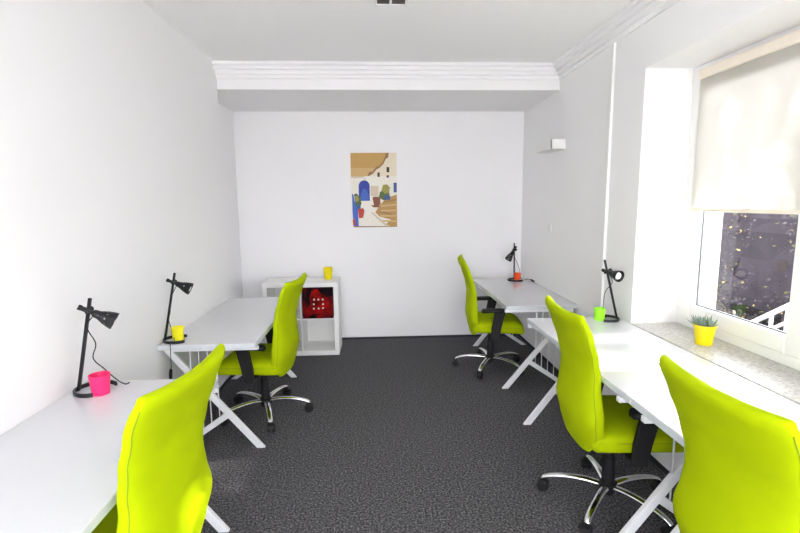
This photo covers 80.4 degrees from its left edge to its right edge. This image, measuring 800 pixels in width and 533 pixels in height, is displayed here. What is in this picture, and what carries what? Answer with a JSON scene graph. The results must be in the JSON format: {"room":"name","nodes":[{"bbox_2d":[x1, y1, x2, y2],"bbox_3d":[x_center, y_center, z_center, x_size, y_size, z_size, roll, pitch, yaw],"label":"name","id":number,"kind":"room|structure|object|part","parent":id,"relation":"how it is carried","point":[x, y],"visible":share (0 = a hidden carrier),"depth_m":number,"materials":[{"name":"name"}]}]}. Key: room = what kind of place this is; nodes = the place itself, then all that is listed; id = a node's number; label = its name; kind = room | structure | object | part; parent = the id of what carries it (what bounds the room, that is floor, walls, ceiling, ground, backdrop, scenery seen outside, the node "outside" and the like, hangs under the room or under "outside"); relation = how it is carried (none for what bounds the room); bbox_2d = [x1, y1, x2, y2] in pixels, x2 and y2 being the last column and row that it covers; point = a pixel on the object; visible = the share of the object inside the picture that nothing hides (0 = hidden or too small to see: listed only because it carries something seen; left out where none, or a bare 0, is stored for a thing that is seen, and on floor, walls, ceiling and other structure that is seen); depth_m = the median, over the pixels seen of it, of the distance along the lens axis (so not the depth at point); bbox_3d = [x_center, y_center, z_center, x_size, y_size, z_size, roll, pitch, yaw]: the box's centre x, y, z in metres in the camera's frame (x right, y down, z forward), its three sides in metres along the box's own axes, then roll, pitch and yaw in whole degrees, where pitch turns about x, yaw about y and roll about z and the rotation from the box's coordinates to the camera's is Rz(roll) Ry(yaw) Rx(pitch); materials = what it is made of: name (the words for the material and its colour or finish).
{"room":"open-plan office","nodes":[
{"label":"open-plan office","id":0,"kind":"room"},
{"bbox_2d":[0,0,232,435],"bbox_3d":[-1.688,0.060,1.173,0.471,2.849,6.480,-1,8,-3],"label":"wall","id":1,"kind":"structure","parent":0,"point":[111,180],"depth_m":2.39,"materials":[{"name":"paint"}]},
{"bbox_2d":[207,375,232,406],"bbox_3d":[-1.441,1.437,1.526,0.012,0.022,6.180,-1,8,-3],"label":"baseboard","id":2,"kind":"structure","parent":1,"relation":"attached to","point":[230,376],"depth_m":4.23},
{"bbox_2d":[212,61,559,79],"bbox_3d":[-0.076,-1.751,4.231,3.114,0.122,0.105,-1,8,-3],"label":"trim","id":3,"kind":"structure","parent":1,"relation":"attached to","point":[223,69],"depth_m":4.22,"materials":[{"name":"paint"}]},
{"bbox_2d":[218,103,242,297],"bbox_3d":[-1.968,-0.448,4.892,0.300,2.849,1.046,-1,8,-3],"label":"wall","id":4,"kind":"structure","parent":0,"point":[226,126],"depth_m":5.13,"materials":[{"name":"paint"}]},
{"bbox_2d":[233,112,523,336],"bbox_3d":[-0.069,-0.570,5.655,4.173,2.849,0.300,-1,8,-3],"label":"wall","id":5,"kind":"structure","parent":0,"point":[460,174],"depth_m":5.48,"materials":[{"name":"paint"}]},
{"bbox_2d":[350,153,396,226],"bbox_3d":[-0.298,-0.875,5.435,0.522,0.840,0.024,-1,8,-3],"label":"picture","id":6,"kind":"object","parent":5,"relation":"attached to","point":[373,175],"visible":1,"depth_m":5.42},
{"bbox_2d":[264,334,517,340],"bbox_3d":[-0.192,0.853,5.686,3.285,0.022,0.012,-1,8,-3],"label":"baseboard","id":7,"kind":"structure","parent":5,"relation":"attached to","point":[468,335],"depth_m":5.70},
{"bbox_2d":[142,0,632,62],"bbox_3d":[0.112,-1.546,1.728,4.173,0.150,7.826,-1,8,-3],"label":"ceiling","id":8,"kind":"structure","parent":0,"point":[531,31],"depth_m":3.36,"materials":[{"name":"paint"}]},
{"bbox_2d":[217,79,559,111],"bbox_3d":[-0.191,-1.782,4.803,3.285,0.214,1.046,-1,8,-3],"label":"ceiling beam","id":9,"kind":"structure","parent":8,"relation":"attached to","point":[237,95],"depth_m":4.51,"materials":[{"name":"paint"}]},
{"bbox_2d":[375,0,407,6],"bbox_3d":[-0.052,-1.614,2.849,0.200,0.018,0.200,-1,8,-3],"label":"ceiling vent","id":10,"kind":"object","parent":8,"relation":"in","point":[381,3],"visible":1,"depth_m":2.92,"materials":[{"name":"white metal"}]},
{"bbox_2d":[377,0,404,3],"bbox_3d":[-0.052,-1.617,2.849,0.172,0.008,0.156,-1,8,-3],"label":"grille","id":11,"kind":"object","parent":10,"relation":"attached to","point":[378,1],"depth_m":2.89,"materials":[{"name":"grey metal"}]},
{"bbox_2d":[201,335,676,532],"bbox_3d":[0.140,1.410,2.134,4.173,0.120,7.826,-1,8,-3],"label":"floor","id":12,"kind":"structure","parent":0,"point":[397,437],"depth_m":3.08,"materials":[{"name":"grey carpet"}]},
{"bbox_2d":[0,378,229,532],"bbox_3d":[-1.139,1.034,1.610,0.634,0.790,1.466,-1,8,-3],"label":"desk","id":13,"kind":"object","parent":12,"relation":"on","point":[58,466],"visible":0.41,"depth_m":1.57,"materials":[{"name":"laminate"}]},
{"bbox_2d":[88,371,109,396],"bbox_3d":[-1.336,0.523,2.109,0.086,0.091,0.086,-1,8,-3],"label":"cup","id":14,"kind":"object","parent":13,"relation":"on","point":[99,382],"visible":0.98,"depth_m":2.08,"materials":[{"name":"pink ceramic"}]},
{"bbox_2d":[73,298,129,397],"bbox_3d":[-1.368,0.351,2.124,0.207,0.429,0.172,-1,8,-3],"label":"desk lamp","id":15,"kind":"object","parent":13,"relation":"on","point":[107,318],"visible":0.95,"depth_m":2.11,"materials":[{"name":"black metal"}]},
{"bbox_3d":[-1.390,0.190,2.102,0.065,0.050,0.060,-1,8,-3],"label":"clamp knob","id":16,"kind":"part","parent":15,"relation":"part of","materials":[{"name":"black plastic"}]},
{"bbox_3d":[-1.321,0.236,2.136,0.108,0.094,0.080,-1,8,-3],"label":"lamp shade","id":17,"kind":"part","parent":15,"relation":"part of","materials":[{"name":"black metal"}]},
{"bbox_3d":[-1.332,0.382,2.161,0.149,0.357,0.037,-7,10,-41],"label":"cord","id":18,"kind":"part","parent":15,"relation":"part of","materials":[{"name":"black plastic"}]},
{"bbox_3d":[-1.168,0.595,2.259,0.591,0.025,0.030,-1,8,-3],"label":"rail","id":19,"kind":"part","parent":13,"relation":"part of","materials":[{"name":"white metal"}]},
{"bbox_3d":[-1.164,0.966,2.310,0.611,0.736,0.028,-1,8,-3],"label":"long leg","id":20,"kind":"part","parent":13,"relation":"part of","materials":[{"name":"white metal"}]},
{"bbox_2d":[91,343,224,532],"bbox_3d":[-0.943,0.873,1.564,0.724,1.119,0.695,0,8,4],"label":"office chair","id":21,"kind":"object","parent":12,"relation":"on","point":[164,484],"visible":0.95,"depth_m":1.43,"materials":[{"name":"green fabric"}]},
{"bbox_3d":[-0.990,0.945,1.604,0.485,0.147,0.509,0,8,4],"label":"seat","id":22,"kind":"part","parent":21,"relation":"part of","materials":[{"name":"green fabric"}]},
{"bbox_2d":[157,297,296,447],"bbox_3d":[-1.258,0.760,3.797,0.625,0.740,1.502,-1,8,-3],"label":"desk","id":23,"kind":"object","parent":12,"relation":"on","point":[236,323],"visible":0.75,"depth_m":3.26,"materials":[{"name":"laminate"}]},
{"bbox_2d":[171,325,183,340],"bbox_3d":[-1.463,0.439,3.116,0.080,0.086,0.080,-1,8,-3],"label":"cup","id":24,"kind":"object","parent":23,"relation":"on","point":[177,331],"visible":0.98,"depth_m":3.09,"materials":[{"name":"yellow ceramic"}]},
{"bbox_2d":[163,273,192,378],"bbox_3d":[-1.452,0.381,3.087,0.180,0.689,0.211,7,11,44],"label":"desk lamp","id":25,"kind":"object","parent":23,"relation":"on","point":[186,287],"visible":0.94,"depth_m":3.04,"materials":[{"name":"black metal"}]},
{"bbox_2d":[169,369,172,378],"bbox_3d":[-1.457,0.694,3.008,0.024,0.091,0.020,-1,8,-3],"label":"switch","id":26,"kind":"object","parent":25,"relation":"attached to","point":[170,371],"depth_m":3.00,"materials":[{"name":"black plastic"}]},
{"bbox_3d":[-1.470,0.096,3.053,0.067,0.045,0.058,-1,8,-3],"label":"clamp knob","id":27,"kind":"part","parent":25,"relation":"part of","materials":[{"name":"black plastic"}]},
{"bbox_3d":[-1.467,0.424,3.045,0.082,0.615,0.143,-1,8,-3],"label":"cord","id":28,"kind":"part","parent":25,"relation":"part of","materials":[{"name":"black plastic"}]},
{"bbox_3d":[-1.396,0.139,3.070,0.109,0.090,0.080,-1,8,-3],"label":"lamp shade","id":29,"kind":"part","parent":25,"relation":"part of","materials":[{"name":"black metal"}]},
{"bbox_3d":[-1.252,0.794,3.110,0.008,0.511,0.008,-4,9,-25],"label":"rod","id":30,"kind":"part","parent":23,"relation":"part of","materials":[{"name":"white metal"}]},
{"bbox_3d":[-1.219,0.533,3.076,0.591,0.025,0.030,-1,8,-3],"label":"rail","id":31,"kind":"part","parent":23,"relation":"part of","materials":[{"name":"white metal"}]},
{"bbox_3d":[-1.215,0.880,3.124,0.611,0.686,0.028,-1,8,-3],"label":"long leg","id":32,"kind":"part","parent":23,"relation":"part of","materials":[{"name":"white metal"}]},
{"bbox_3d":[-1.312,1.095,3.148,0.402,0.254,0.026,-1,8,-3],"label":"short leg","id":33,"kind":"part","parent":23,"relation":"part of","materials":[{"name":"white metal"}]},
{"bbox_3d":[-1.282,0.706,4.396,0.611,0.686,0.028,-1,8,-3],"label":"long leg","id":34,"kind":"part","parent":23,"relation":"part of","materials":[{"name":"white metal"}]},
{"bbox_2d":[218,272,313,431],"bbox_3d":[-1.032,0.611,3.647,0.703,1.074,0.713,0,8,4],"label":"office chair","id":35,"kind":"object","parent":12,"relation":"on","point":[277,356],"visible":0.94,"depth_m":3.45,"materials":[{"name":"green fabric"}]},
{"bbox_3d":[-1.193,1.067,3.576,0.315,0.065,0.048,-7,10,-40],"label":"arm","id":36,"kind":"part","parent":35,"relation":"part of","materials":[{"name":"silver metal"}]},
{"bbox_3d":[-1.099,0.706,3.429,0.124,0.245,0.142,0,8,4],"label":"armrest","id":37,"kind":"part","parent":35,"relation":"part of","materials":[{"name":"black plastic"}]},
{"bbox_3d":[-1.205,1.036,3.802,0.315,0.065,0.048,5,9,34],"label":"arm","id":38,"kind":"part","parent":35,"relation":"part of","materials":[{"name":"silver metal"}]},
{"bbox_3d":[-1.098,0.711,3.654,0.485,0.147,0.509,0,8,4],"label":"seat","id":39,"kind":"part","parent":35,"relation":"part of","materials":[{"name":"green fabric"}]},
{"bbox_3d":[-0.977,1.072,3.522,0.048,0.065,0.315,-4,8,-22],"label":"arm","id":40,"kind":"part","parent":35,"relation":"part of","materials":[{"name":"silver metal"}]},
{"bbox_3d":[-1.067,0.646,3.866,0.124,0.245,0.142,0,8,4],"label":"armrest","id":41,"kind":"part","parent":35,"relation":"part of","materials":[{"name":"black plastic"}]},
{"bbox_3d":[-0.995,1.024,3.878,0.048,0.065,0.315,2,8,16],"label":"arm","id":42,"kind":"part","parent":35,"relation":"part of","materials":[{"name":"silver metal"}]},
{"bbox_3d":[-0.825,0.441,3.597,0.194,0.728,0.523,0,8,4],"label":"backrest","id":43,"kind":"part","parent":35,"relation":"part of","materials":[{"name":"green fabric"}]},
{"bbox_3d":[-0.858,1.046,3.706,0.315,0.065,0.048,-1,8,-3],"label":"arm","id":44,"kind":"part","parent":35,"relation":"part of","materials":[{"name":"silver metal"}]},
{"bbox_2d":[262,277,341,355],"bbox_3d":[-1.058,0.539,5.213,0.790,0.790,0.390,-1,8,-3],"label":"cube shelf","id":45,"kind":"object","parent":12,"relation":"on","point":[317,336],"visible":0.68,"depth_m":5.16,"materials":[{"name":"white wood"}]},
{"bbox_3d":[-1.068,0.513,5.405,0.730,0.750,0.003,-1,8,-3],"label":"panel","id":46,"kind":"part","parent":45,"relation":"part of","materials":[{"name":"white wood"}]},
{"bbox_2d":[302,287,333,318],"bbox_3d":[-0.883,0.367,5.178,0.320,0.330,0.331,-1,8,-3],"label":"storage box","id":47,"kind":"object","parent":45,"relation":"on","point":[317,302],"visible":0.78,"depth_m":5.01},
{"bbox_2d":[323,267,332,279],"bbox_3d":[-0.788,0.074,5.184,0.106,0.131,0.106,-1,8,-3],"label":"cup","id":48,"kind":"object","parent":45,"relation":"on","point":[327,270],"visible":1,"depth_m":5.15,"materials":[{"name":"yellow ceramic"}]},
{"bbox_2d":[452,254,524,378],"bbox_3d":[0.862,0.451,4.605,0.698,1.094,0.716,0,8,4],"label":"office chair","id":49,"kind":"object","parent":12,"relation":"on","point":[491,320],"visible":0.93,"depth_m":4.39,"materials":[{"name":"green fabric"}]},
{"bbox_3d":[0.653,0.270,4.587,0.194,0.728,0.523,0,8,4],"label":"backrest","id":50,"kind":"part","parent":49,"relation":"part of","materials":[{"name":"green fabric"}]},
{"bbox_3d":[0.700,0.896,4.687,0.315,0.065,0.048,1,8,9],"label":"arm","id":51,"kind":"part","parent":49,"relation":"part of","materials":[{"name":"silver metal"}]},
{"bbox_3d":[0.855,0.874,4.842,0.048,0.065,0.315,-2,8,-10],"label":"arm","id":52,"kind":"part","parent":49,"relation":"part of","materials":[{"name":"silver metal"}]},
{"bbox_3d":[0.799,0.922,4.491,0.048,0.065,0.315,4,9,28],"label":"arm","id":53,"kind":"part","parent":49,"relation":"part of","materials":[{"name":"silver metal"}]},
{"bbox_3d":[0.931,0.476,4.819,0.124,0.245,0.142,0,8,4],"label":"armrest","id":54,"kind":"part","parent":49,"relation":"part of","materials":[{"name":"black plastic"}]},
{"bbox_3d":[0.900,0.536,4.382,0.124,0.245,0.142,0,8,4],"label":"armrest","id":55,"kind":"part","parent":49,"relation":"part of","materials":[{"name":"black plastic"}]},
{"bbox_3d":[0.932,0.540,4.604,0.485,0.147,0.509,0,8,4],"label":"seat","id":56,"kind":"part","parent":49,"relation":"part of","materials":[{"name":"green fabric"}]},
{"bbox_3d":[1.058,0.886,4.739,0.315,0.065,0.048,-4,9,-26],"label":"arm","id":57,"kind":"part","parent":49,"relation":"part of","materials":[{"name":"silver metal"}]},
{"bbox_3d":[1.024,0.915,4.526,0.315,0.065,0.048,7,11,43],"label":"arm","id":58,"kind":"part","parent":49,"relation":"part of","materials":[{"name":"silver metal"}]},
{"bbox_2d":[473,278,577,388],"bbox_3d":[1.173,0.601,4.787,0.639,0.740,1.436,-1,8,-3],"label":"desk","id":59,"kind":"object","parent":12,"relation":"on","point":[525,295],"visible":0.84,"depth_m":4.29,"materials":[{"name":"laminate"}]},
{"bbox_3d":[1.131,0.554,5.330,0.611,0.686,0.028,-1,8,-3],"label":"long leg","id":60,"kind":"part","parent":59,"relation":"part of","materials":[{"name":"white metal"}]},
{"bbox_3d":[1.232,0.767,5.364,0.402,0.254,0.026,-1,8,-3],"label":"short leg","id":61,"kind":"part","parent":59,"relation":"part of","materials":[{"name":"white metal"}]},
{"bbox_2d":[514,272,520,279],"bbox_3d":[1.311,0.114,5.284,0.080,0.086,0.080,-1,8,-3],"label":"cup","id":62,"kind":"object","parent":59,"relation":"on","point":[517,276],"visible":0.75,"depth_m":5.25,"materials":[{"name":"orange ceramic"}]},
{"bbox_2d":[505,243,534,281],"bbox_3d":[1.315,-0.043,5.227,0.167,0.415,0.341,-7,10,-37],"label":"desk lamp","id":63,"kind":"object","parent":59,"relation":"on","point":[509,256],"visible":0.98,"depth_m":5.30,"materials":[{"name":"black metal"}]},
{"bbox_3d":[1.233,-0.117,5.305,0.111,0.128,0.079,-1,8,-3],"label":"lamp shade","id":64,"kind":"part","parent":63,"relation":"part of","materials":[{"name":"black metal"}]},
{"bbox_3d":[1.175,0.617,4.093,0.008,0.474,0.008,-4,9,-25],"label":"rod","id":65,"kind":"part","parent":59,"relation":"part of","materials":[{"name":"white metal"}]},
{"bbox_3d":[1.195,0.722,4.108,0.611,0.686,0.028,-1,8,-3],"label":"long leg","id":66,"kind":"part","parent":59,"relation":"part of","materials":[{"name":"white metal"}]},
{"bbox_3d":[1.193,0.375,4.061,0.591,0.025,0.030,-1,8,-3],"label":"rail","id":67,"kind":"part","parent":59,"relation":"part of","materials":[{"name":"white metal"}]},
{"bbox_3d":[1.231,0.634,4.098,0.008,0.511,0.008,-4,9,-25],"label":"rod","id":68,"kind":"part","parent":59,"relation":"part of","materials":[{"name":"white metal"}]},
{"bbox_3d":[1.296,0.934,4.142,0.402,0.254,0.026,-1,8,-3],"label":"short leg","id":69,"kind":"part","parent":59,"relation":"part of","materials":[{"name":"white metal"}]},
{"bbox_3d":[1.286,0.652,4.103,0.008,0.548,0.008,-4,9,-25],"label":"rod","id":70,"kind":"part","parent":59,"relation":"part of","materials":[{"name":"white metal"}]},
{"bbox_3d":[1.341,0.670,4.109,0.008,0.586,0.008,-4,9,-25],"label":"rod","id":71,"kind":"part","parent":59,"relation":"part of","materials":[{"name":"white metal"}]},
{"bbox_2d":[536,295,683,532],"bbox_3d":[1.124,0.733,2.516,0.714,1.099,0.697,-1,8,-1],"label":"office chair","id":72,"kind":"object","parent":12,"relation":"on","point":[597,422],"visible":0.88,"depth_m":2.33,"materials":[{"name":"green fabric"}]},
{"bbox_3d":[0.943,1.178,2.621,0.315,0.065,0.048,2,8,20],"label":"arm","id":73,"kind":"part","parent":72,"relation":"part of","materials":[{"name":"silver metal"}]},
{"bbox_3d":[0.886,0.554,2.465,0.194,0.728,0.523,-1,8,-1],"label":"backrest","id":74,"kind":"part","parent":72,"relation":"part of","materials":[{"name":"green fabric"}]},
{"bbox_3d":[1.134,1.159,2.743,0.048,0.065,0.315,0,8,4],"label":"arm","id":75,"kind":"part","parent":72,"relation":"part of","materials":[{"name":"silver metal"}]},
{"bbox_3d":[0.999,1.206,2.411,0.048,0.065,0.315,6,10,40],"label":"arm","id":76,"kind":"part","parent":72,"relation":"part of","materials":[{"name":"silver metal"}]},
{"bbox_3d":[1.165,0.821,2.506,0.485,0.147,0.509,-1,8,-1],"label":"seat","id":77,"kind":"part","parent":72,"relation":"part of","materials":[{"name":"green fabric"}]},
{"bbox_3d":[1.305,1.177,2.604,0.315,0.065,0.048,-3,8,-15],"label":"arm","id":78,"kind":"part","parent":72,"relation":"part of","materials":[{"name":"silver metal"}]},
{"bbox_3d":[1.153,0.817,2.283,0.124,0.245,0.142,-1,8,-1],"label":"armrest","id":79,"kind":"part","parent":72,"relation":"part of","materials":[{"name":"black plastic"}]},
{"bbox_3d":[1.227,1.206,2.399,0.048,0.065,0.315,-6,9,-34],"label":"arm","id":80,"kind":"part","parent":72,"relation":"part of","materials":[{"name":"silver metal"}]},
{"bbox_2d":[523,317,775,532],"bbox_3d":[1.267,0.852,2.775,0.662,0.790,1.395,-1,8,-3],"label":"desk","id":81,"kind":"object","parent":12,"relation":"on","point":[629,355],"visible":0.49,"depth_m":2.37,"materials":[{"name":"laminate"}]},
{"bbox_3d":[1.207,0.788,3.438,0.611,0.736,0.028,-1,8,-3],"label":"long leg","id":82,"kind":"part","parent":81,"relation":"part of","materials":[{"name":"white metal"}]},
{"bbox_2d":[594,307,605,320],"bbox_3d":[1.401,0.332,3.323,0.078,0.086,0.078,-1,8,-3],"label":"cup","id":83,"kind":"object","parent":81,"relation":"on","point":[599,312],"visible":0.98,"depth_m":3.30,"materials":[{"name":"green ceramic"}]},
{"bbox_2d":[601,260,623,322],"bbox_3d":[1.469,0.165,3.291,0.137,0.427,0.206,-1,8,-3],"label":"desk lamp","id":84,"kind":"object","parent":81,"relation":"on","point":[618,276],"visible":0.85,"depth_m":3.28,"materials":[{"name":"black metal"}]},
{"bbox_3d":[1.445,0.032,3.299,0.061,0.037,0.069,-1,8,-3],"label":"clamp knob","id":85,"kind":"part","parent":84,"relation":"part of","materials":[{"name":"black plastic"}]},
{"bbox_3d":[1.464,0.062,3.230,0.080,0.079,0.102,-4,8,-22],"label":"lamp shade","id":86,"kind":"part","parent":84,"relation":"part of","materials":[{"name":"black metal"}]},
{"bbox_3d":[1.473,0.061,3.215,0.052,0.053,0.063,-1,8,-3],"label":"bulb","id":87,"kind":"part","parent":84,"relation":"part of","materials":[{"name":"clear glass"}]},
{"bbox_3d":[1.270,0.589,2.133,0.591,0.025,0.030,-1,8,-3],"label":"rail","id":88,"kind":"part","parent":81,"relation":"part of","materials":[{"name":"white metal"}]},
{"bbox_3d":[1.272,0.960,2.184,0.611,0.736,0.028,-1,8,-3],"label":"long leg","id":89,"kind":"part","parent":81,"relation":"part of","materials":[{"name":"white metal"}]},
{"bbox_3d":[1.373,1.188,2.220,0.402,0.272,0.026,-1,8,-3],"label":"short leg","id":90,"kind":"part","parent":81,"relation":"part of","materials":[{"name":"white metal"}]},
{"bbox_3d":[1.253,0.848,2.168,0.008,0.510,0.008,-4,9,-25],"label":"rod","id":91,"kind":"part","parent":81,"relation":"part of","materials":[{"name":"white metal"}]},
{"bbox_2d":[631,394,799,532],"bbox_3d":[1.339,1.041,1.391,0.662,0.790,1.395,-1,8,-3],"label":"desk","id":92,"kind":"object","parent":12,"relation":"on","point":[662,412],"visible":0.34,"depth_m":1.91,"materials":[{"name":"laminate"}]},
{"bbox_3d":[1.280,0.616,1.935,0.591,0.025,0.030,-1,8,-3],"label":"rail","id":93,"kind":"part","parent":92,"relation":"part of","materials":[{"name":"white metal"}]},
{"bbox_3d":[1.283,0.987,1.986,0.611,0.736,0.028,-1,8,-3],"label":"long leg","id":94,"kind":"part","parent":92,"relation":"part of","materials":[{"name":"white metal"}]},
{"bbox_2d":[658,355,799,532],"bbox_3d":[1.167,0.873,1.454,0.700,1.109,0.714,-1,8,-4],"label":"office chair","id":95,"kind":"object","parent":12,"relation":"on","point":[740,473],"visible":1,"depth_m":1.32,"materials":[{"name":"green fabric"}]},
{"bbox_2d":[519,0,799,470],"bbox_3d":[1.916,-0.090,2.022,0.588,2.849,7.226,-1,8,-3],"label":"wall","id":96,"kind":"structure","parent":0,"point":[655,64],"depth_m":3.21,"materials":[{"name":"paint"}]},
{"bbox_2d":[548,223,551,231],"bbox_3d":[1.476,-0.385,4.674,0.014,0.080,0.080,-1,8,-3],"label":"wall switch","id":97,"kind":"object","parent":96,"relation":"attached to","point":[549,224],"visible":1,"depth_m":4.65,"materials":[{"name":"white plastic"}]},
{"bbox_2d":[536,139,565,152],"bbox_3d":[1.415,-1.131,4.457,0.135,0.088,0.400,-1,8,-3],"label":"wall light","id":98,"kind":"object","parent":96,"relation":"attached to","point":[551,145],"visible":1,"depth_m":4.32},
{"bbox_2d":[518,334,678,483],"bbox_3d":[1.630,1.316,2.193,0.012,0.022,7.214,-1,8,-3],"label":"baseboard","id":99,"kind":"structure","parent":96,"relation":"attached to","point":[652,458],"depth_m":2.99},
{"bbox_2d":[597,43,615,306],"bbox_3d":[1.532,-0.251,3.555,0.020,2.697,0.055,-1,8,-3],"label":"pipe","id":100,"kind":"object","parent":96,"relation":"attached to","point":[612,57],"visible":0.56,"depth_m":3.48,"materials":[{"name":"white metal"}]},
{"bbox_2d":[553,0,679,78],"bbox_3d":[1.584,-1.365,1.301,0.105,0.122,6.180,-1,8,-3],"label":"trim","id":101,"kind":"structure","parent":96,"relation":"attached to","point":[636,13],"depth_m":3.30,"materials":[{"name":"paint"}]},
{"bbox_2d":[631,25,799,404],"bbox_3d":[1.827,-0.233,1.731,0.390,1.682,2.799,-1,8,-3],"label":"window","id":102,"kind":"structure","parent":96,"relation":"in","point":[767,357],"depth_m":2.65,"materials":[{"name":"plastic"}]},
{"bbox_2d":[687,315,717,345],"bbox_3d":[1.746,0.360,2.736,0.158,0.172,0.122,5,10,36],"label":"potted succulent","id":103,"kind":"object","parent":102,"relation":"on","point":[704,330],"visible":1,"depth_m":2.70,"materials":[{"name":"yellow ceramic"}]},
{"bbox_2d":[693,323,717,345],"bbox_3d":[1.757,0.390,2.733,0.122,0.115,0.122,-1,8,-3],"label":"pot","id":104,"kind":"object","parent":103,"relation":"attached to","point":[704,333],"depth_m":2.70,"materials":[{"name":"yellow ceramic"}]},
{"bbox_3d":[1.802,0.586,1.842,0.325,0.030,2.799,-1,8,-3],"label":"sill","id":105,"kind":"part","parent":102,"relation":"part of","materials":[{"name":"stone"}]},
{"bbox_3d":[1.984,-0.250,1.737,0.075,1.652,2.799,-1,8,-3],"label":"frame","id":106,"kind":"part","parent":102,"relation":"part of","materials":[{"name":"plastic"}]},
{"bbox_3d":[1.925,-0.366,2.613,0.072,1.529,0.900,-1,8,-3],"label":"sash","id":107,"kind":"part","parent":102,"relation":"part of","materials":[{"name":"plastic"}]},
{"bbox_2d":[690,29,799,214],"bbox_3d":[1.872,-0.718,2.527,0.045,0.858,0.860,-1,8,-3],"label":"roller blind","id":108,"kind":"object","parent":102,"relation":"attached to","point":[747,151],"visible":1,"depth_m":2.51,"materials":[{"name":"beige fabric"}]},
{"bbox_3d":[10.005,1.845,0.777,60.000,0.400,60.000,-1,8,-3],"label":"ground","id":109,"kind":"structure","parent":0,"visible":0},
{"bbox_2d":[715,212,798,330],"bbox_3d":[5.299,-0.073,5.602,2.482,2.481,3.934,-1,8,-3],"label":"window view","id":110,"kind":"object","parent":109,"relation":"on","point":[756,262],"visible":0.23,"depth_m":5.69,"materials":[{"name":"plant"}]},
{"bbox_2d":[750,302,789,331],"bbox_3d":[2.932,0.459,3.577,0.040,1.718,2.062,-1,8,-3],"label":"railing","id":111,"kind":"object","parent":109,"relation":"on","point":[770,315],"visible":0.09,"depth_m":3.67,"materials":[{"name":"white metal"}]},
{"bbox_3d":[2.931,0.288,3.554,0.040,1.373,2.062,-1,8,-3],"label":"rail","id":112,"kind":"part","parent":111,"relation":"part of","materials":[{"name":"white metal"}]},
{"bbox_3d":[2.932,0.417,3.571,0.030,1.368,2.059,-1,8,-3],"label":"rail","id":113,"kind":"part","parent":111,"relation":"part of","materials":[{"name":"white metal"}]}
]}

